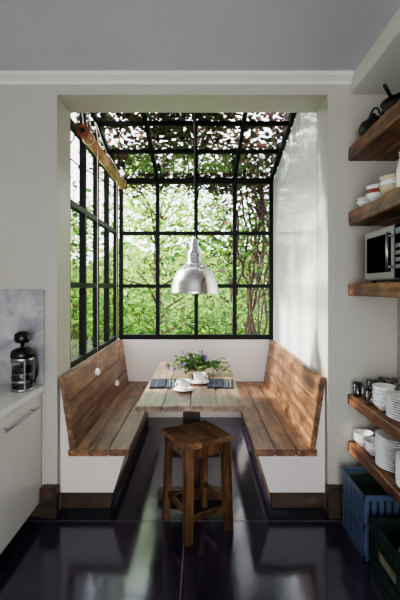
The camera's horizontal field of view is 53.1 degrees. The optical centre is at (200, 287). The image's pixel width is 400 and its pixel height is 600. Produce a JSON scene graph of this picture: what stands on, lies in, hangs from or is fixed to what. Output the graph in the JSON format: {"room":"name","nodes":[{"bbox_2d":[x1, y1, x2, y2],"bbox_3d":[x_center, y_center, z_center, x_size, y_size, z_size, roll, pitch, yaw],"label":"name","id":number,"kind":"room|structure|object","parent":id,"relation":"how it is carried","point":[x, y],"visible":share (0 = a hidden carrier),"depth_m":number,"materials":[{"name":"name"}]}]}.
{"room":"kitchen","nodes":[
{"label":"kitchen","id":0,"kind":"room"},
{"bbox_2d":[70,340,117,369],"bbox_3d":[-1.014,1.050,3.780,0.120,0.900,1.720,0,0,0],"label":"wall","id":1,"kind":"structure","parent":0,"point":[116,340],"depth_m":3.50,"materials":[{"name":"paint"}]},
{"bbox_2d":[70,113,117,368],"bbox_3d":[-0.989,-0.537,3.790,0.050,2.274,1.744,0,0,0],"label":"window","id":2,"kind":"structure","parent":1,"relation":"in","point":[81,208],"depth_m":3.75,"materials":[{"name":"metal"}]},
{"bbox_2d":[76,113,126,385],"bbox_3d":[-0.882,-0.327,3.700,0.152,2.589,1.524,0,0,0],"label":"roller blind","id":3,"kind":"object","parent":2,"relation":"attached to","point":[83,130],"visible":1,"depth_m":3.21,"materials":[{"name":"brown wood"}]},
{"bbox_2d":[0,417,387,599],"bbox_3d":[-0.225,1.550,1.230,3.250,0.100,7.060,0,0,0],"label":"floor","id":4,"kind":"structure","parent":0,"point":[126,550],"depth_m":2.29,"materials":[{"name":"tile"}]},
{"bbox_2d":[0,385,44,555],"bbox_3d":[-1.381,1.070,1.423,0.728,0.860,2.445,0,0,0],"label":"base cabinet","id":5,"kind":"object","parent":4,"relation":"on","point":[20,413],"visible":0.95,"depth_m":2.33,"materials":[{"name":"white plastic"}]},
{"bbox_2d":[10,331,38,392],"bbox_3d":[-1.103,0.455,2.520,0.188,0.370,0.144,0,0,0],"label":"press","id":6,"kind":"object","parent":5,"relation":"on","point":[22,379],"visible":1,"depth_m":2.48,"materials":[{"name":"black glass"}]},
{"bbox_2d":[59,340,149,507],"bbox_3d":[-0.717,1.048,3.648,0.466,0.904,1.964,0,0,0],"label":"built-in bench","id":7,"kind":"object","parent":4,"relation":"on","point":[101,428],"visible":0.89,"depth_m":2.86,"materials":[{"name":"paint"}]},
{"bbox_2d":[179,545,183,599],"bbox_3d":[0.206,1.501,1.326,2.885,0.003,6.468,0,0,-19],"label":"joint","id":8,"kind":"object","parent":4,"relation":"on","point":[183,545],"visible":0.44,"depth_m":2.10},
{"bbox_2d":[136,362,244,499],"bbox_3d":[-0.068,1.120,3.248,0.683,0.760,1.504,0,0,0],"label":"dining table","id":9,"kind":"object","parent":4,"relation":"on","point":[202,398],"visible":0.54,"depth_m":2.81,"materials":[{"name":"brown wood"}]},
{"bbox_2d":[149,379,176,388],"bbox_3d":[-0.290,0.734,3.080,0.200,0.013,0.280,0,0,-3],"label":"napkin","id":10,"kind":"object","parent":9,"relation":"on","point":[155,383],"visible":0.94,"depth_m":3.04,"materials":[{"name":"blue fabric"}]},
{"bbox_2d":[173,378,193,391],"bbox_3d":[-0.125,0.701,2.880,0.154,0.078,0.154,0,0,0],"label":"coffee cup","id":11,"kind":"object","parent":9,"relation":"on","point":[183,383],"visible":1,"depth_m":2.86,"materials":[{"name":"white ceramic"}]},
{"bbox_2d":[164,350,230,374],"bbox_3d":[-0.035,0.640,3.422,0.586,0.201,0.472,0,0,0],"label":"flower arrangement","id":12,"kind":"object","parent":9,"relation":"on","point":[198,364],"visible":0.98,"depth_m":3.39,"materials":[{"name":"green plant"}]},
{"bbox_2d":[190,372,208,384],"bbox_3d":[-0.012,0.701,3.100,0.154,0.078,0.154,0,0,0],"label":"coffee cup","id":13,"kind":"object","parent":9,"relation":"on","point":[199,377],"visible":0.97,"depth_m":3.07,"materials":[{"name":"white ceramic"}]},
{"bbox_2d":[207,378,233,388],"bbox_3d":[0.150,0.734,3.080,0.200,0.013,0.280,0,0,3],"label":"napkin","id":14,"kind":"object","parent":9,"relation":"on","point":[214,383],"visible":1,"depth_m":3.04,"materials":[{"name":"blue fabric"}]},
{"bbox_2d":[161,420,233,546],"bbox_3d":[-0.028,1.210,2.545,0.340,0.590,0.340,0,0,-31],"label":"wooden stool","id":15,"kind":"object","parent":4,"relation":"on","point":[203,439],"visible":1,"depth_m":2.48,"materials":[{"name":"brown wood"}]},
{"bbox_2d":[235,340,325,507],"bbox_3d":[0.596,1.048,3.648,0.482,0.904,1.965,0,0,0],"label":"built-in bench","id":16,"kind":"object","parent":4,"relation":"on","point":[283,417],"visible":0.95,"depth_m":2.83,"materials":[{"name":"wood"}]},
{"bbox_2d":[341,467,399,560],"bbox_3d":[1.073,1.320,2.368,0.362,0.360,0.352,0,0,0],"label":"storage bin","id":17,"kind":"object","parent":4,"relation":"on","point":[364,498],"visible":0.75,"depth_m":2.29,"materials":[{"name":"blue plastic"}]},
{"bbox_2d":[370,517,399,599],"bbox_3d":[1.089,1.355,1.840,0.382,0.290,0.580,0,0,0],"label":"crate","id":18,"kind":"object","parent":4,"relation":"on","point":[385,554],"visible":1,"depth_m":2.01,"materials":[{"name":"green plastic"}]},
{"bbox_2d":[118,338,269,416],"bbox_3d":[-0.117,1.050,4.700,1.915,0.900,0.120,0,0,0],"label":"wall","id":19,"kind":"structure","parent":0,"point":[247,358],"depth_m":4.64,"materials":[{"name":"paint"}]},
{"bbox_2d":[119,178,272,339],"bbox_3d":[-0.057,-0.338,4.675,1.795,1.875,0.050,0,0,0],"label":"window","id":20,"kind":"structure","parent":19,"relation":"in","point":[130,181],"depth_m":4.65,"materials":[{"name":"metal"}]},
{"bbox_2d":[0,86,396,509],"bbox_3d":[-0.225,-0.150,2.785,3.050,3.300,0.270,0,0,0],"label":"wall","id":21,"kind":"structure","parent":0,"point":[356,336],"depth_m":2.65,"materials":[{"name":"paint"}]},
{"bbox_2d":[0,290,44,384],"bbox_3d":[-1.393,0.325,2.641,0.715,0.630,0.018,0,0,0],"label":"backsplash","id":22,"kind":"structure","parent":21,"relation":"attached to","point":[20,310],"depth_m":2.63,"materials":[{"name":"stone"}]},
{"bbox_2d":[30,484,58,518],"bbox_3d":[-1.346,1.400,2.630,0.808,0.200,0.080,0,0,0],"label":"baseboard","id":23,"kind":"structure","parent":21,"relation":"attached to","point":[48,506],"depth_m":2.59,"materials":[{"name":"brown wood"}]},
{"bbox_2d":[0,71,353,85],"bbox_3d":[-0.381,-1.367,2.612,2.737,0.065,0.075,0,0,0],"label":"crown molding","id":24,"kind":"structure","parent":21,"relation":"attached to","point":[7,78],"depth_m":2.61,"materials":[{"name":"white paint"}]},
{"bbox_2d":[90,113,295,179],"bbox_3d":[-0.086,-1.484,3.820,1.855,0.490,1.812,0,0,0],"label":"window","id":25,"kind":"structure","parent":21,"relation":"in","point":[145,123],"depth_m":3.85,"materials":[{"name":"metal"}]},
{"bbox_2d":[170,113,218,293],"bbox_3d":[-0.050,-0.796,3.100,0.374,1.675,0.374,0,0,0],"label":"pendant lamp","id":26,"kind":"object","parent":25,"relation":"hanging from","point":[194,277],"visible":0.89,"depth_m":2.98,"materials":[{"name":"metal"}]},
{"bbox_2d":[326,484,341,518],"bbox_3d":[1.065,1.400,2.630,0.471,0.200,0.080,0,0,0],"label":"baseboard","id":27,"kind":"structure","parent":21,"relation":"attached to","point":[333,491],"depth_m":2.59,"materials":[{"name":"brown wood"}]},
{"bbox_2d":[0,0,399,70],"bbox_3d":[-0.225,-1.450,0.175,3.250,0.100,4.950,0,0,0],"label":"ceiling","id":28,"kind":"structure","parent":0,"point":[36,35],"depth_m":2.20,"materials":[{"name":"paint"}]},
{"bbox_2d":[273,113,315,369],"bbox_3d":[0.901,-0.087,3.840,0.120,3.174,1.840,0,0,0],"label":"wall","id":29,"kind":"structure","parent":0,"point":[294,182],"depth_m":3.49,"materials":[{"name":"paint"}]},
{"bbox_2d":[397,92,399,379],"bbox_3d":[1.350,0.050,0.360,0.100,2.900,5.120,0,0,0],"label":"wall","id":30,"kind":"structure","parent":0,"point":[398,299],"depth_m":2.63,"materials":[{"name":"paint"}]},
{"bbox_2d":[348,100,399,160],"bbox_3d":[1.133,-0.886,1.472,0.329,0.092,2.345,0,0,0],"label":"wall shelf","id":31,"kind":"object","parent":30,"relation":"attached to","point":[381,142],"visible":1,"depth_m":2.33,"materials":[{"name":"brown wood"}]},
{"bbox_2d":[358,107,383,136],"bbox_3d":[1.072,-1.028,2.490,0.180,0.191,0.206,0,0,37],"label":"kettle","id":32,"kind":"object","parent":31,"relation":"on","point":[365,125],"visible":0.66,"depth_m":2.46,"materials":[{"name":"black metal"}]},
{"bbox_2d":[380,83,399,112],"bbox_3d":[1.113,-0.997,2.200,0.340,0.124,0.286,0,0,0],"label":"pan","id":33,"kind":"object","parent":31,"relation":"on","point":[391,100],"visible":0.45,"depth_m":2.14,"materials":[{"name":"black metal"}]},
{"bbox_2d":[348,187,399,225],"bbox_3d":[1.133,-0.456,1.472,0.329,0.092,2.345,0,0,0],"label":"wall shelf","id":34,"kind":"object","parent":30,"relation":"attached to","point":[384,210],"visible":0.98,"depth_m":2.30,"materials":[{"name":"brown wood"}]},
{"bbox_2d":[356,196,369,206],"bbox_3d":[1.070,-0.537,2.550,0.150,0.070,0.150,0,0,0],"label":"bowls","id":35,"kind":"object","parent":34,"relation":"on","point":[361,201],"visible":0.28,"depth_m":2.52,"materials":[{"name":"white ceramic"}]},
{"bbox_2d":[366,183,382,201],"bbox_3d":[1.060,-0.553,2.380,0.150,0.103,0.150,0,0,0],"label":"bowls","id":36,"kind":"object","parent":34,"relation":"on","point":[373,192],"visible":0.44,"depth_m":2.34,"materials":[{"name":"white ceramic"}]},
{"bbox_2d":[379,173,396,194],"bbox_3d":[1.070,-0.558,2.210,0.160,0.112,0.160,0,0,0],"label":"bowls","id":37,"kind":"object","parent":34,"relation":"on","point":[387,182],"visible":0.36,"depth_m":2.17,"materials":[{"name":"beige ceramic"}]},
{"bbox_2d":[396,152,399,187],"bbox_3d":[1.060,-0.602,2.034,0.100,0.200,0.152,0,0,0],"label":"jug","id":38,"kind":"object","parent":34,"relation":"on","point":[398,166],"visible":0.84,"depth_m":2.06,"materials":[{"name":"ceramic"}]},
{"bbox_2d":[348,441,399,505],"bbox_3d":[1.133,1.044,1.472,0.329,0.071,2.345,0,0,0],"label":"wall shelf","id":39,"kind":"object","parent":30,"relation":"attached to","point":[386,479],"visible":0.45,"depth_m":2.24,"materials":[{"name":"brown wood"}]},
{"bbox_2d":[354,429,373,446],"bbox_3d":[1.040,0.965,2.560,0.120,0.086,0.120,0,0,0],"label":"bowls","id":40,"kind":"object","parent":39,"relation":"on","point":[359,434],"visible":0.62,"depth_m":2.55,"materials":[{"name":"white ceramic"}]},
{"bbox_2d":[364,436,374,455],"bbox_3d":[1.050,0.965,2.425,0.120,0.086,0.120,0,0,0],"label":"bowls","id":41,"kind":"object","parent":39,"relation":"on","point":[369,442],"visible":0.48,"depth_m":2.41,"materials":[{"name":"white ceramic"}]},
{"bbox_2d":[375,429,399,472],"bbox_3d":[1.100,0.916,2.240,0.230,0.183,0.230,0,0,0],"label":"plate stack","id":42,"kind":"object","parent":39,"relation":"on","point":[386,446],"visible":0.81,"depth_m":2.20,"materials":[{"name":"white ceramic"}]},
{"bbox_2d":[395,450,399,486],"bbox_3d":[1.100,0.930,2.000,0.230,0.156,0.230,0,0,0],"label":"plate stack","id":43,"kind":"object","parent":39,"relation":"on","point":[397,454],"visible":1,"depth_m":2.02,"materials":[{"name":"white ceramic"}]},
{"bbox_2d":[348,394,399,443],"bbox_3d":[1.133,0.734,1.472,0.329,0.072,2.345,0,0,0],"label":"wall shelf","id":44,"kind":"object","parent":30,"relation":"attached to","point":[379,418],"visible":0.47,"depth_m":2.23,"materials":[{"name":"brown wood"}]},
{"bbox_2d":[353,381,362,396],"bbox_3d":[1.010,0.653,2.580,0.060,0.089,0.060,0,0,0],"label":"drinking glass","id":45,"kind":"object","parent":44,"relation":"on","point":[357,385],"visible":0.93,"depth_m":2.56,"materials":[{"name":"glass"}]},
{"bbox_2d":[361,385,371,400],"bbox_3d":[1.030,0.656,2.490,0.068,0.084,0.068,0,0,0],"label":"drinking glass","id":46,"kind":"object","parent":44,"relation":"on","point":[362,387],"visible":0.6,"depth_m":2.48,"materials":[{"name":"clear glass"}]},
{"bbox_2d":[365,389,374,405],"bbox_3d":[1.020,0.656,2.400,0.068,0.084,0.068,0,0,0],"label":"drinking glass","id":47,"kind":"object","parent":44,"relation":"on","point":[368,394],"visible":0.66,"depth_m":2.38,"materials":[{"name":"clear glass"}]},
{"bbox_2d":[366,378,377,390],"bbox_3d":[1.100,0.643,2.570,0.070,0.109,0.070,0,0,0],"label":"drinking glass","id":48,"kind":"object","parent":44,"relation":"on","point":[369,383],"visible":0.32,"depth_m":2.55,"materials":[{"name":"clear glass"}]},
{"bbox_2d":[372,383,395,410],"bbox_3d":[1.050,0.629,2.300,0.124,0.138,0.124,0,0,0],"label":"bowls","id":49,"kind":"object","parent":44,"relation":"on","point":[379,391],"visible":0.66,"depth_m":2.27,"materials":[{"name":"white ceramic"}]},
{"bbox_2d":[378,377,389,382],"bbox_3d":[1.180,0.638,2.580,0.070,0.119,0.070,0,0,0],"label":"drinking glass","id":50,"kind":"object","parent":44,"relation":"on","point":[380,380],"visible":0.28,"depth_m":2.56,"materials":[{"name":"clear glass"}]},
{"bbox_2d":[385,380,397,390],"bbox_3d":[1.180,0.638,2.480,0.072,0.119,0.072,0,0,0],"label":"drinking glass","id":51,"kind":"object","parent":44,"relation":"on","point":[386,381],"visible":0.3,"depth_m":2.46,"materials":[{"name":"clear glass"}]},
{"bbox_2d":[386,391,399,421],"bbox_3d":[1.090,0.633,2.120,0.200,0.129,0.200,0,0,0],"label":"plate stack","id":52,"kind":"object","parent":44,"relation":"on","point":[392,397],"visible":1,"depth_m":2.12,"materials":[{"name":"white ceramic"}]},
{"bbox_2d":[348,282,399,297],"bbox_3d":[1.133,0.009,1.472,0.329,0.082,2.345,0,0,0],"label":"wall shelf","id":53,"kind":"object","parent":30,"relation":"attached to","point":[381,289],"visible":1,"depth_m":2.23,"materials":[{"name":"brown wood"}]},
{"bbox_2d":[365,223,399,282],"bbox_3d":[1.117,-0.181,2.175,0.327,0.298,0.490,0,0,0],"label":"microwave oven","id":54,"kind":"object","parent":53,"relation":"on","point":[382,246],"visible":1,"depth_m":2.17,"materials":[{"name":"metal"}]},
{"bbox_2d":[350,7,399,94],"bbox_3d":[1.143,-1.340,0.225,0.313,0.120,4.850,0,0,0],"label":"trim","id":55,"kind":"structure","parent":30,"relation":"attached to","point":[380,65],"depth_m":2.34,"materials":[{"name":"white paint"}]},
{"label":"outside","id":56,"kind":"structure","parent":0,"visible":0},
{"bbox_3d":[0.000,1.685,13.380,28.000,0.130,17.240,0,0,0],"label":"lawn","id":57,"kind":"structure","parent":56,"visible":0},
{"bbox_2d":[71,208,92,305],"bbox_3d":[-4.206,-0.598,9.117,4.106,4.455,3.355,0,0,0],"label":"tree","id":58,"kind":"object","parent":57,"relation":"on","point":[75,297],"visible":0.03,"depth_m":9.23,"materials":[{"name":"green plant"}]},
{"bbox_2d":[71,166,144,345],"bbox_3d":[-2.590,-0.186,6.650,3.510,3.636,2.706,0,0,0],"label":"tree","id":59,"kind":"object","parent":57,"relation":"on","point":[75,215],"visible":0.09,"depth_m":6.33,"materials":[{"name":"green plant"}]},
{"bbox_2d":[71,140,240,333],"bbox_3d":[-0.909,-0.449,7.125,3.290,4.161,2.201,0,0,-11],"label":"tree","id":60,"kind":"object","parent":57,"relation":"on","point":[146,211],"visible":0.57,"depth_m":7.04,"materials":[{"name":"green plant"}]},
{"bbox_2d":[71,214,268,344],"bbox_3d":[-1.000,-0.191,11.363,20.001,3.638,1.871,0,0,0],"label":"hedge","id":61,"kind":"object","parent":57,"relation":"on","point":[130,257],"visible":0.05,"depth_m":11.61,"materials":[{"name":"green plant"}]},
{"bbox_2d":[71,294,268,358],"bbox_3d":[-0.517,0.854,5.930,4.385,1.587,1.043,0,0,0],"label":"shrub","id":62,"kind":"object","parent":57,"relation":"on","point":[166,327],"visible":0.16,"depth_m":5.90,"materials":[{"name":"green plant"}]},
{"bbox_2d":[71,265,268,352],"bbox_3d":[-0.764,0.532,9.795,9.734,2.258,1.588,0,0,0],"label":"shrub","id":63,"kind":"object","parent":57,"relation":"on","point":[135,274],"visible":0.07,"depth_m":9.76,"materials":[{"name":"green plant"}]},
{"bbox_2d":[71,113,296,333],"bbox_3d":[0.073,-0.265,4.226,3.079,3.779,2.755,0,0,-6],"label":"climbing vine","id":64,"kind":"object","parent":57,"relation":"on","point":[249,169],"visible":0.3,"depth_m":4.55,"materials":[{"name":"green plant"}]},
{"bbox_2d":[161,188,268,333],"bbox_3d":[0.471,-0.366,8.368,2.772,3.996,2.461,0,0,0],"label":"tree","id":65,"kind":"object","parent":57,"relation":"on","point":[217,218],"visible":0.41,"depth_m":8.13,"materials":[{"name":"green plant"}]},
{"bbox_2d":[230,165,271,298],"bbox_3d":[2.234,-0.591,7.449,3.416,4.443,2.560,0,0,0],"label":"tree","id":66,"kind":"object","parent":57,"relation":"on","point":[271,165],"visible":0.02,"depth_m":7.05,"materials":[{"name":"green plant"}]}
]}

